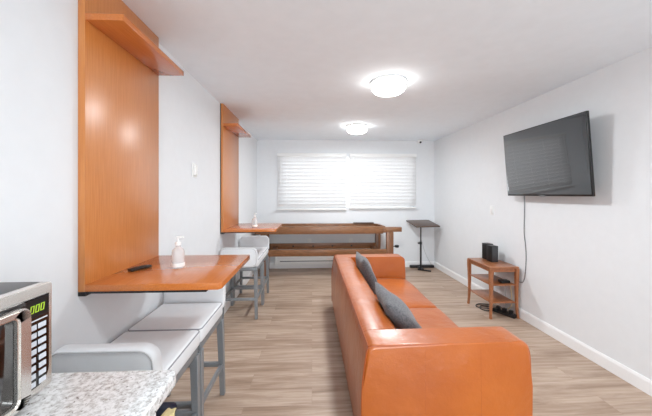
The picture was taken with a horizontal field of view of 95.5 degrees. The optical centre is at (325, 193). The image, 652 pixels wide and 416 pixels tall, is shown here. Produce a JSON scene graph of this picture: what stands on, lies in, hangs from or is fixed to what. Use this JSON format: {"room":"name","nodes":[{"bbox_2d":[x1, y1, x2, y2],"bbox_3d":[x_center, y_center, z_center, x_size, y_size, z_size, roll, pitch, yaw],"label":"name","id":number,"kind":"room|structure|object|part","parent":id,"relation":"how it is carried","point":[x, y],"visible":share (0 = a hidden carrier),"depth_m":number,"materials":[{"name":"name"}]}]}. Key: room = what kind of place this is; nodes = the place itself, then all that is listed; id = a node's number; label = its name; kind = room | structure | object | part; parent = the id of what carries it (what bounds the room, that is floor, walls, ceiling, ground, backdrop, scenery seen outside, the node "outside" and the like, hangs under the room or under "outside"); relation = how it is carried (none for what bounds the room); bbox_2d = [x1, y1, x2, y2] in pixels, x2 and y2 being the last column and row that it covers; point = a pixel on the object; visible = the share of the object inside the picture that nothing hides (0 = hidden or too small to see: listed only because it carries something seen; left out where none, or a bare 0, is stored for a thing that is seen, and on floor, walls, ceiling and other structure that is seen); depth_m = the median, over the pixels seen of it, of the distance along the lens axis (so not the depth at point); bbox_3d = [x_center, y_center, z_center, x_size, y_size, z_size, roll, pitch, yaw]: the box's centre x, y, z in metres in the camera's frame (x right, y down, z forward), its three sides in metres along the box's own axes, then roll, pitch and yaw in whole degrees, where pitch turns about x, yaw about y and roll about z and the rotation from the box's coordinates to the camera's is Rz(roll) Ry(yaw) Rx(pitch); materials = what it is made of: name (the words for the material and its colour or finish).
{"room":"common room","nodes":[
{"label":"common room","id":0,"kind":"room"},
{"bbox_2d":[0,0,256,352],"bbox_3d":[-1.171,0.190,1.471,0.120,2.440,8.250,0,0,-3],"label":"wall","id":1,"kind":"structure","parent":0,"point":[39,38],"depth_m":1.25,"materials":[{"name":"paint"}]},
{"bbox_2d":[78,0,249,295],"bbox_3d":[-0.805,-0.286,1.646,0.625,1.483,0.635,0,0,-3],"label":"table","id":2,"kind":"object","parent":1,"relation":"attached to","point":[121,62],"visible":0.99,"depth_m":1.49,"materials":[{"name":"laminate"}]},
{"bbox_3d":[-1.102,-0.296,1.632,0.031,1.464,0.635,0,0,-3],"label":"upright panel","id":3,"kind":"part","parent":2,"relation":"part of","materials":[{"name":"laminate"}]},
{"bbox_2d":[85,13,183,75],"bbox_3d":[-1.003,-0.790,1.632,0.166,0.029,0.625,0,0,-3],"label":"shelf","id":4,"kind":"object","parent":2,"relation":"attached to","point":[117,29],"depth_m":1.52,"materials":[{"name":"laminate"}]},
{"bbox_2d":[128,264,151,271],"bbox_3d":[-1.001,0.397,1.595,0.037,0.015,0.112,0,0,25],"label":"remote control","id":5,"kind":"object","parent":2,"relation":"on","point":[132,269],"visible":1,"depth_m":1.58,"materials":[{"name":"black plastic"}]},
{"bbox_2d":[171,236,184,268],"bbox_3d":[-0.813,0.318,1.628,0.067,0.172,0.067,0,0,-3],"label":"pump bottle","id":6,"kind":"object","parent":2,"relation":"on","point":[178,253],"visible":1,"depth_m":1.61,"materials":[{"name":"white plastic"}]},
{"bbox_2d":[192,163,197,176],"bbox_3d":[-1.146,-0.210,2.609,0.036,0.124,0.090,0,0,-3],"label":"wall thermostat","id":7,"kind":"object","parent":1,"relation":"attached to","point":[194,165],"visible":1,"depth_m":2.58,"materials":[{"name":"white plastic"}]},
{"bbox_2d":[224,271,253,313],"bbox_3d":[-1.185,1.357,3.193,0.014,0.105,4.810,0,0,-3],"label":"baseboard","id":8,"kind":"structure","parent":1,"relation":"attached to","point":[227,305],"depth_m":4.03,"materials":[{"name":"paint"}]},
{"bbox_2d":[220,103,281,233],"bbox_3d":[-0.904,-0.286,3.729,0.625,1.483,0.724,0,0,-3],"label":"table","id":9,"kind":"object","parent":1,"relation":"attached to","point":[231,131],"visible":0.99,"depth_m":3.58,"materials":[{"name":"laminate"}]},
{"bbox_3d":[-1.197,-0.296,3.718,0.024,1.464,0.720,0,0,-3],"label":"upright panel","id":10,"kind":"part","parent":9,"relation":"part of","materials":[{"name":"laminate"}]},
{"bbox_2d":[223,123,250,137],"bbox_3d":[-1.102,-0.790,3.717,0.166,0.029,0.710,0,0,-3],"label":"shelf","id":11,"kind":"object","parent":9,"relation":"attached to","point":[235,129],"depth_m":3.62,"materials":[{"name":"laminate"}]},
{"bbox_2d":[252,213,257,226],"bbox_3d":[-0.872,0.318,3.623,0.067,0.172,0.067,0,0,-23],"label":"pump bottle","id":12,"kind":"object","parent":9,"relation":"on","point":[254,220],"visible":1,"depth_m":3.60,"materials":[{"name":"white plastic"}]},
{"bbox_2d":[257,140,433,262],"bbox_3d":[0.397,0.190,5.735,3.655,2.440,0.120,0,0,-3],"label":"wall","id":13,"kind":"structure","parent":0,"point":[407,240],"depth_m":5.68,"materials":[{"name":"paint"}]},
{"bbox_2d":[275,256,333,264],"bbox_3d":[-0.065,1.249,5.605,1.800,0.162,0.064,0,0,-3],"label":"baseboard heater","id":14,"kind":"object","parent":13,"relation":"attached to","point":[295,260],"visible":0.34,"depth_m":5.56,"materials":[{"name":"white metal"}]},
{"bbox_2d":[277,153,346,209],"bbox_3d":[-0.265,-0.234,5.604,1.310,1.073,0.070,0,0,-3],"label":"window blind","id":15,"kind":"object","parent":13,"relation":"attached to","point":[303,179],"visible":1,"depth_m":5.61,"materials":[{"name":"white plastic"}]},
{"bbox_3d":[-0.265,0.289,5.609,1.302,0.028,0.040,0,0,-3],"label":"rail","id":16,"kind":"part","parent":15,"relation":"part of","materials":[{"name":"white plastic"}]},
{"bbox_2d":[259,261,433,268],"bbox_3d":[0.400,1.357,5.668,3.387,0.105,0.014,0,0,-3],"label":"baseboard","id":17,"kind":"structure","parent":13,"relation":"attached to","point":[407,263],"depth_m":5.63,"materials":[{"name":"paint"}]},
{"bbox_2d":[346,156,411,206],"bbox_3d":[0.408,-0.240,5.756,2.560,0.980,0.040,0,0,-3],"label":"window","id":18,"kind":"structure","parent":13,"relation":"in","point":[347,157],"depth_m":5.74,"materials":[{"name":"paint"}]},
{"bbox_2d":[349,153,416,208],"bbox_3d":[1.093,-0.246,5.668,1.290,1.048,0.070,0,0,-3],"label":"window blind","id":19,"kind":"object","parent":18,"relation":"attached to","point":[375,179],"visible":1,"depth_m":5.67,"materials":[{"name":"white plastic"}]},
{"bbox_3d":[1.093,0.264,5.673,1.282,0.028,0.040,0,0,-3],"label":"rail","id":20,"kind":"part","parent":19,"relation":"part of","materials":[{"name":"white plastic"}]},
{"bbox_2d":[122,0,651,140],"bbox_3d":[0.595,-1.080,1.555,3.655,0.100,8.490,0,0,-3],"label":"ceiling","id":21,"kind":"structure","parent":0,"point":[286,69],"depth_m":2.15,"materials":[{"name":"paint"}]},
{"bbox_2d":[346,123,367,133],"bbox_3d":[0.469,-0.971,4.477,0.326,0.117,0.326,0,0,-3],"label":"ceiling lamp","id":22,"kind":"object","parent":21,"relation":"attached to","point":[357,128],"visible":1,"depth_m":4.37,"materials":[{"name":"white plastic"}]},
{"bbox_2d":[347,126,366,133],"bbox_3d":[0.469,-0.957,4.477,0.296,0.090,0.296,0,0,-3],"label":"diffuser","id":23,"kind":"object","parent":22,"relation":"attached to","point":[351,129],"depth_m":4.38,"materials":[{"name":"white"}]},
{"bbox_2d":[371,75,406,96],"bbox_3d":[0.573,-0.971,2.710,0.326,0.117,0.326,0,0,-3],"label":"ceiling lamp","id":24,"kind":"object","parent":21,"relation":"attached to","point":[385,85],"visible":1,"depth_m":2.61,"materials":[{"name":"white plastic"}]},
{"bbox_2d":[164,267,651,415],"bbox_3d":[0.595,1.460,1.555,3.655,0.100,8.490,0,0,-3],"label":"floor","id":25,"kind":"structure","parent":0,"point":[287,360],"depth_m":2.51,"materials":[{"name":"wood"}]},
{"bbox_2d":[52,330,200,415],"bbox_3d":[-0.884,1.004,1.381,0.411,0.812,0.498,0,0,-3],"label":"counter stool","id":26,"kind":"object","parent":25,"relation":"on","point":[176,350],"visible":0.51,"depth_m":1.18,"materials":[{"name":"white leather"}]},
{"bbox_3d":[-0.875,0.712,1.177,0.410,0.227,0.083,0,0,-3],"label":"backrest","id":27,"kind":"part","parent":26,"relation":"part of","materials":[{"name":"white leather"}]},
{"bbox_3d":[-0.886,0.790,1.427,0.410,0.089,0.405,0,0,-3],"label":"seat","id":28,"kind":"part","parent":26,"relation":"part of","materials":[{"name":"white leather"}]},
{"bbox_3d":[-0.886,0.856,1.415,0.386,0.039,0.400,0,0,-3],"label":"seat frame","id":29,"kind":"part","parent":26,"relation":"part of","materials":[{"name":"grey metal"}]},
{"bbox_3d":[-0.713,1.143,1.613,0.046,0.534,0.042,0,0,-3],"label":"leg","id":30,"kind":"part","parent":26,"relation":"part of","materials":[{"name":"grey metal"}]},
{"bbox_2d":[156,402,176,415],"bbox_3d":[-0.668,1.084,0.965,0.275,0.650,0.238,0,0,-3],"label":"waste bin","id":31,"kind":"object","parent":25,"relation":"on","point":[165,405],"visible":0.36,"depth_m":1.06,"materials":[{"name":"black plastic"}]},
{"bbox_2d":[161,408,175,415],"bbox_3d":[-0.537,0.746,0.984,0.086,0.078,0.044,0,0,7],"label":"crumpled paper","id":32,"kind":"object","parent":31,"relation":"on","point":[168,412],"visible":1,"depth_m":0.98,"materials":[{"name":"yellow paper"}]},
{"bbox_2d":[128,285,225,415],"bbox_3d":[-0.908,1.004,1.885,0.411,0.812,0.498,0,0,-3],"label":"counter stool","id":33,"kind":"object","parent":25,"relation":"on","point":[201,311],"visible":0.61,"depth_m":1.88,"materials":[{"name":"white leather"}]},
{"bbox_3d":[-0.906,0.790,1.839,0.410,0.089,0.405,0,0,-3],"label":"seat","id":34,"kind":"part","parent":33,"relation":"part of","materials":[{"name":"white leather"}]},
{"bbox_3d":[-0.918,0.712,2.089,0.410,0.227,0.083,0,0,-3],"label":"backrest","id":35,"kind":"part","parent":33,"relation":"part of","materials":[{"name":"white leather"}]},
{"bbox_3d":[-0.715,1.143,1.670,0.046,0.534,0.042,0,0,-3],"label":"leg","id":36,"kind":"part","parent":33,"relation":"part of","materials":[{"name":"grey metal"}]},
{"bbox_3d":[-0.906,0.856,1.851,0.386,0.039,0.400,0,0,-3],"label":"seat frame","id":37,"kind":"part","parent":33,"relation":"part of","materials":[{"name":"grey metal"}]},
{"bbox_3d":[-0.734,1.143,2.069,0.046,0.534,0.061,0,0,-3],"label":"leg","id":38,"kind":"part","parent":33,"relation":"part of","materials":[{"name":"grey metal"}]},
{"bbox_2d":[220,247,263,318],"bbox_3d":[-0.986,1.004,3.523,0.411,0.812,0.498,0,0,-3],"label":"counter stool","id":39,"kind":"object","parent":25,"relation":"on","point":[255,261],"visible":0.67,"depth_m":3.34,"materials":[{"name":"white leather"}]},
{"bbox_3d":[-1.178,1.143,3.739,0.046,0.534,0.042,0,0,-3],"label":"leg","id":40,"kind":"part","parent":39,"relation":"part of","materials":[{"name":"grey metal"}]},
{"bbox_3d":[-0.976,0.712,3.320,0.410,0.227,0.083,0,0,-3],"label":"backrest","id":41,"kind":"part","parent":39,"relation":"part of","materials":[{"name":"white plastic"}]},
{"bbox_3d":[-0.987,0.856,3.557,0.386,0.039,0.400,0,0,-3],"label":"seat frame","id":42,"kind":"part","parent":39,"relation":"part of","materials":[{"name":"grey metal"}]},
{"bbox_3d":[-0.795,1.143,3.356,0.046,0.534,0.061,0,0,-3],"label":"leg","id":43,"kind":"part","parent":39,"relation":"part of","materials":[{"name":"grey metal"}]},
{"bbox_3d":[-0.988,0.790,3.570,0.410,0.089,0.405,0,0,-3],"label":"seat","id":44,"kind":"part","parent":39,"relation":"part of","materials":[{"name":"white plastic"}]},
{"bbox_3d":[-0.814,1.143,3.756,0.046,0.534,0.042,0,0,-3],"label":"leg","id":45,"kind":"part","parent":39,"relation":"part of","materials":[{"name":"grey metal"}]},
{"bbox_2d":[234,236,268,303],"bbox_3d":[-1.009,1.004,4.028,0.411,0.812,0.498,0,0,-3],"label":"counter stool","id":46,"kind":"object","parent":25,"relation":"on","point":[261,243],"visible":0.6,"depth_m":4.20,"materials":[{"name":"white plastic"}]},
{"bbox_3d":[-1.200,1.143,4.195,0.046,0.534,0.061,0,0,-3],"label":"leg","id":47,"kind":"part","parent":46,"relation":"part of","materials":[{"name":"grey metal"}]},
{"bbox_3d":[-1.019,0.712,4.231,0.410,0.227,0.083,0,0,-3],"label":"backrest","id":48,"kind":"part","parent":46,"relation":"part of","materials":[{"name":"white plastic"}]},
{"bbox_3d":[-1.007,0.790,3.981,0.410,0.089,0.405,0,0,-3],"label":"seat","id":49,"kind":"part","parent":46,"relation":"part of","materials":[{"name":"white plastic"}]},
{"bbox_3d":[-0.836,1.143,4.212,0.046,0.534,0.061,0,0,-3],"label":"leg","id":50,"kind":"part","parent":46,"relation":"part of","materials":[{"name":"grey metal"}]},
{"bbox_2d":[254,222,401,275],"bbox_3d":[0.039,0.974,5.336,2.527,0.872,0.553,0,0,-3],"label":"table","id":51,"kind":"object","parent":25,"relation":"on","point":[311,249],"visible":0.77,"depth_m":5.10,"materials":[{"name":"brown laminate"}]},
{"bbox_3d":[-1.077,1.043,5.094,0.090,0.734,0.082,0,0,-3],"label":"leg","id":52,"kind":"part","parent":51,"relation":"part of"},
{"bbox_3d":[-0.091,0.623,5.076,2.157,0.125,0.040,0,0,-3],"label":"rail","id":53,"kind":"part","parent":51,"relation":"part of","materials":[{"name":"brown wood"}]},
{"bbox_3d":[-0.057,0.973,5.546,1.980,0.105,0.045,0,0,-3],"label":"rail","id":54,"kind":"part","parent":51,"relation":"part of","materials":[{"name":"brown wood"}]},
{"bbox_3d":[0.011,1.010,5.091,2.073,0.110,0.050,0,0,-3],"label":"rail","id":55,"kind":"part","parent":51,"relation":"part of","materials":[{"name":"brown wood"}]},
{"bbox_3d":[-0.145,0.618,5.574,2.097,0.125,0.040,0,0,-3],"label":"rail","id":56,"kind":"part","parent":51,"relation":"part of","materials":[{"name":"brown wood"}]},
{"bbox_3d":[0.982,1.043,5.598,0.090,0.734,0.070,0,0,-3],"label":"leg","id":57,"kind":"part","parent":51,"relation":"part of","materials":[{"name":"brown wood"}]},
{"bbox_3d":[1.108,1.033,5.153,0.120,0.754,0.070,0,0,-3],"label":"leg","id":58,"kind":"part","parent":51,"relation":"part of","materials":[{"name":"brown wood"}]},
{"bbox_2d":[406,220,439,271],"bbox_3d":[1.831,0.955,5.534,0.523,0.909,0.400,0,0,-12],"label":"stand","id":59,"kind":"object","parent":25,"relation":"on","point":[417,223],"visible":1,"depth_m":5.52,"materials":[{"name":"brown laminate"}]},
{"bbox_2d":[331,254,532,415],"bbox_3d":[0.570,1.086,2.639,0.896,0.647,2.265,0,0,-3],"label":"leather sofa","id":60,"kind":"object","parent":25,"relation":"on","point":[441,367],"visible":0.92,"depth_m":1.52,"materials":[{"name":"orange leather"}]},
{"bbox_3d":[0.260,1.064,2.625,0.272,0.603,1.904,0,0,-3],"label":"backrest","id":61,"kind":"part","parent":60,"relation":"part of","materials":[{"name":"orange leather"}]},
{"bbox_2d":[356,251,377,294],"bbox_3d":[0.432,0.845,3.144,0.196,0.399,0.424,0,0,-7],"label":"throw cushion","id":62,"kind":"object","parent":60,"relation":"on","point":[362,262],"visible":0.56,"depth_m":2.97,"materials":[{"name":"grey fabric"}]},
{"bbox_3d":[0.521,1.064,3.682,0.892,0.603,0.178,0,0,-3],"label":"arm","id":63,"kind":"part","parent":60,"relation":"part of","materials":[{"name":"orange leather"}]},
{"bbox_2d":[375,282,421,328],"bbox_3d":[0.523,0.855,2.057,0.318,0.360,0.462,0,0,0],"label":"throw cushion","id":64,"kind":"object","parent":60,"relation":"on","point":[400,315],"visible":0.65,"depth_m":1.89,"materials":[{"name":"grey fabric"}]},
{"bbox_2d":[374,278,436,307],"bbox_3d":[0.685,1.103,3.122,0.620,0.210,0.947,0,0,-3],"label":"seat cushion","id":65,"kind":"object","parent":60,"relation":"on","point":[402,288],"depth_m":3.02,"materials":[{"name":"orange leather"}]},
{"bbox_2d":[409,308,457,327],"bbox_3d":[0.730,1.101,2.170,0.620,0.213,0.947,0,0,-3],"label":"seat cushion","id":66,"kind":"object","parent":60,"relation":"on","point":[426,317],"depth_m":2.39,"materials":[{"name":"orange leather"}]},
{"bbox_3d":[0.619,1.064,1.598,0.892,0.603,0.178,0,0,-3],"label":"arm","id":67,"kind":"part","parent":60,"relation":"part of","materials":[{"name":"orange leather"}]},
{"bbox_2d":[475,303,488,310],"bbox_3d":[1.976,1.397,3.668,0.207,0.022,0.235,0,0,-3],"label":"cable tangle","id":68,"kind":"object","parent":25,"relation":"on","point":[480,307],"visible":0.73,"depth_m":3.69,"materials":[{"name":"black plastic"}]},
{"bbox_2d":[467,258,519,318],"bbox_3d":[2.005,1.117,3.586,0.345,0.584,0.505,0,0,-3],"label":"side table","id":69,"kind":"object","parent":25,"relation":"on","point":[489,295],"visible":0.9,"depth_m":3.42,"materials":[{"name":"brown wood"}]},
{"bbox_3d":[1.843,1.127,3.810,0.038,0.566,0.038,0,0,-3],"label":"leg","id":70,"kind":"part","parent":69,"relation":"part of","materials":[{"name":"brown wood"}]},
{"bbox_2d":[482,243,492,259],"bbox_3d":[2.050,0.725,3.754,0.084,0.200,0.104,0,0,-9],"label":"speaker","id":71,"kind":"object","parent":69,"relation":"on","point":[484,245],"visible":0.48,"depth_m":3.75},
{"bbox_3d":[1.865,1.127,3.348,0.038,0.566,0.038,0,0,-3],"label":"leg","id":72,"kind":"part","parent":69,"relation":"part of","materials":[{"name":"brown wood"}]},
{"bbox_2d":[487,245,497,261],"bbox_3d":[2.036,0.727,3.623,0.084,0.195,0.104,0,0,-7],"label":"speaker","id":73,"kind":"object","parent":69,"relation":"on","point":[492,250],"visible":1,"depth_m":3.58},
{"bbox_2d":[492,247,497,261],"bbox_3d":[2.042,0.727,3.574,0.074,0.179,0.003,0,0,-7],"label":"grille","id":74,"kind":"object","parent":73,"relation":"attached to","point":[494,249],"depth_m":3.57,"materials":[{"name":"black fabric"}]},
{"bbox_2d":[470,289,514,303],"bbox_3d":[2.005,1.236,3.586,0.289,0.014,0.449,0,0,-3],"label":"shelf","id":75,"kind":"object","parent":69,"relation":"attached to","point":[497,297],"depth_m":3.55,"materials":[{"name":"brown wood"}]},
{"bbox_2d":[470,274,514,285],"bbox_3d":[2.005,1.036,3.586,0.289,0.014,0.449,0,0,-3],"label":"shelf","id":76,"kind":"object","parent":69,"relation":"attached to","point":[483,277],"depth_m":3.53,"materials":[{"name":"brown wood"}]},
{"bbox_2d":[498,279,509,282],"bbox_3d":[2.070,1.014,3.442,0.100,0.030,0.080,0,0,-3],"label":"box","id":77,"kind":"object","parent":69,"relation":"on","point":[499,280],"visible":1,"depth_m":3.42,"materials":[{"name":"black plastic"}]},
{"bbox_3d":[2.168,1.127,3.362,0.038,0.566,0.038,0,0,-3],"label":"leg","id":78,"kind":"part","parent":69,"relation":"part of","materials":[{"name":"brown wood"}]},
{"bbox_2d":[492,305,516,318],"bbox_3d":[2.089,1.372,3.462,0.070,0.074,0.260,0,0,-28],"label":"power strip","id":79,"kind":"object","parent":25,"relation":"on","point":[503,311],"visible":1,"depth_m":3.44,"materials":[{"name":"black plastic"}]},
{"bbox_3d":[-0.694,0.974,-0.409,0.651,0.870,2.428,0,0,-3],"label":"base cabinet","id":80,"kind":"object","parent":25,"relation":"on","visible":0},
{"bbox_2d":[14,370,175,415],"bbox_3d":[-0.691,0.519,-0.399,0.659,0.038,2.468,0,0,-3],"label":"countertop","id":81,"kind":"structure","parent":80,"relation":"on","point":[110,393],"depth_m":0.74,"materials":[{"name":"white stone"}]},
{"bbox_2d":[0,282,51,415],"bbox_3d":[-0.860,0.362,0.506,0.370,0.274,0.508,0,0,-3],"label":"microwave oven","id":82,"kind":"object","parent":81,"relation":"on","point":[25,307],"visible":1,"depth_m":0.68,"materials":[{"name":"metal"}]},
{"bbox_3d":[-0.691,0.368,0.480,0.010,0.235,0.416,0,0,-3],"label":"door","id":83,"kind":"part","parent":82,"relation":"part of","materials":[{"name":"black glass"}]},
{"bbox_3d":[-0.680,0.373,0.482,0.012,0.228,0.416,0,0,-3],"label":"door frame","id":84,"kind":"part","parent":82,"relation":"part of","materials":[{"name":"metal"}]},
{"bbox_3d":[-0.706,0.360,0.723,0.004,0.219,0.062,0,0,-3],"label":"key panel","id":85,"kind":"part","parent":82,"relation":"part of","materials":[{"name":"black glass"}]},
{"bbox_2d":[434,47,651,379],"bbox_3d":[2.360,0.190,1.638,0.120,2.440,8.250,0,0,-3],"label":"wall","id":86,"kind":"structure","parent":0,"point":[588,259],"depth_m":2.64,"materials":[{"name":"paint"}]},
{"bbox_2d":[490,206,493,214],"bbox_3d":[2.188,0.215,3.908,0.010,0.116,0.072,0,0,-3],"label":"light switch","id":87,"kind":"object","parent":86,"relation":"attached to","point":[491,207],"visible":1,"depth_m":3.90,"materials":[{"name":"white plastic"}]},
{"bbox_2d":[434,261,651,396],"bbox_3d":[2.293,1.357,1.635,0.014,0.105,8.250,0,0,-3],"label":"baseboard","id":88,"kind":"structure","parent":86,"relation":"attached to","point":[639,381],"depth_m":2.63,"materials":[{"name":"paint"}]},
{"bbox_2d":[503,111,594,282],"bbox_3d":[2.149,0.172,2.919,0.180,1.684,1.092,0,0,-3],"label":"television","id":89,"kind":"object","parent":86,"relation":"attached to","point":[553,158],"visible":0.94,"depth_m":2.74,"materials":[{"name":"black plastic"}]},
{"bbox_3d":[2.209,0.502,3.371,0.012,1.024,0.194,0,0,-3],"label":"power cord","id":90,"kind":"part","parent":89,"relation":"part of","materials":[{"name":"white plastic"}]}
]}

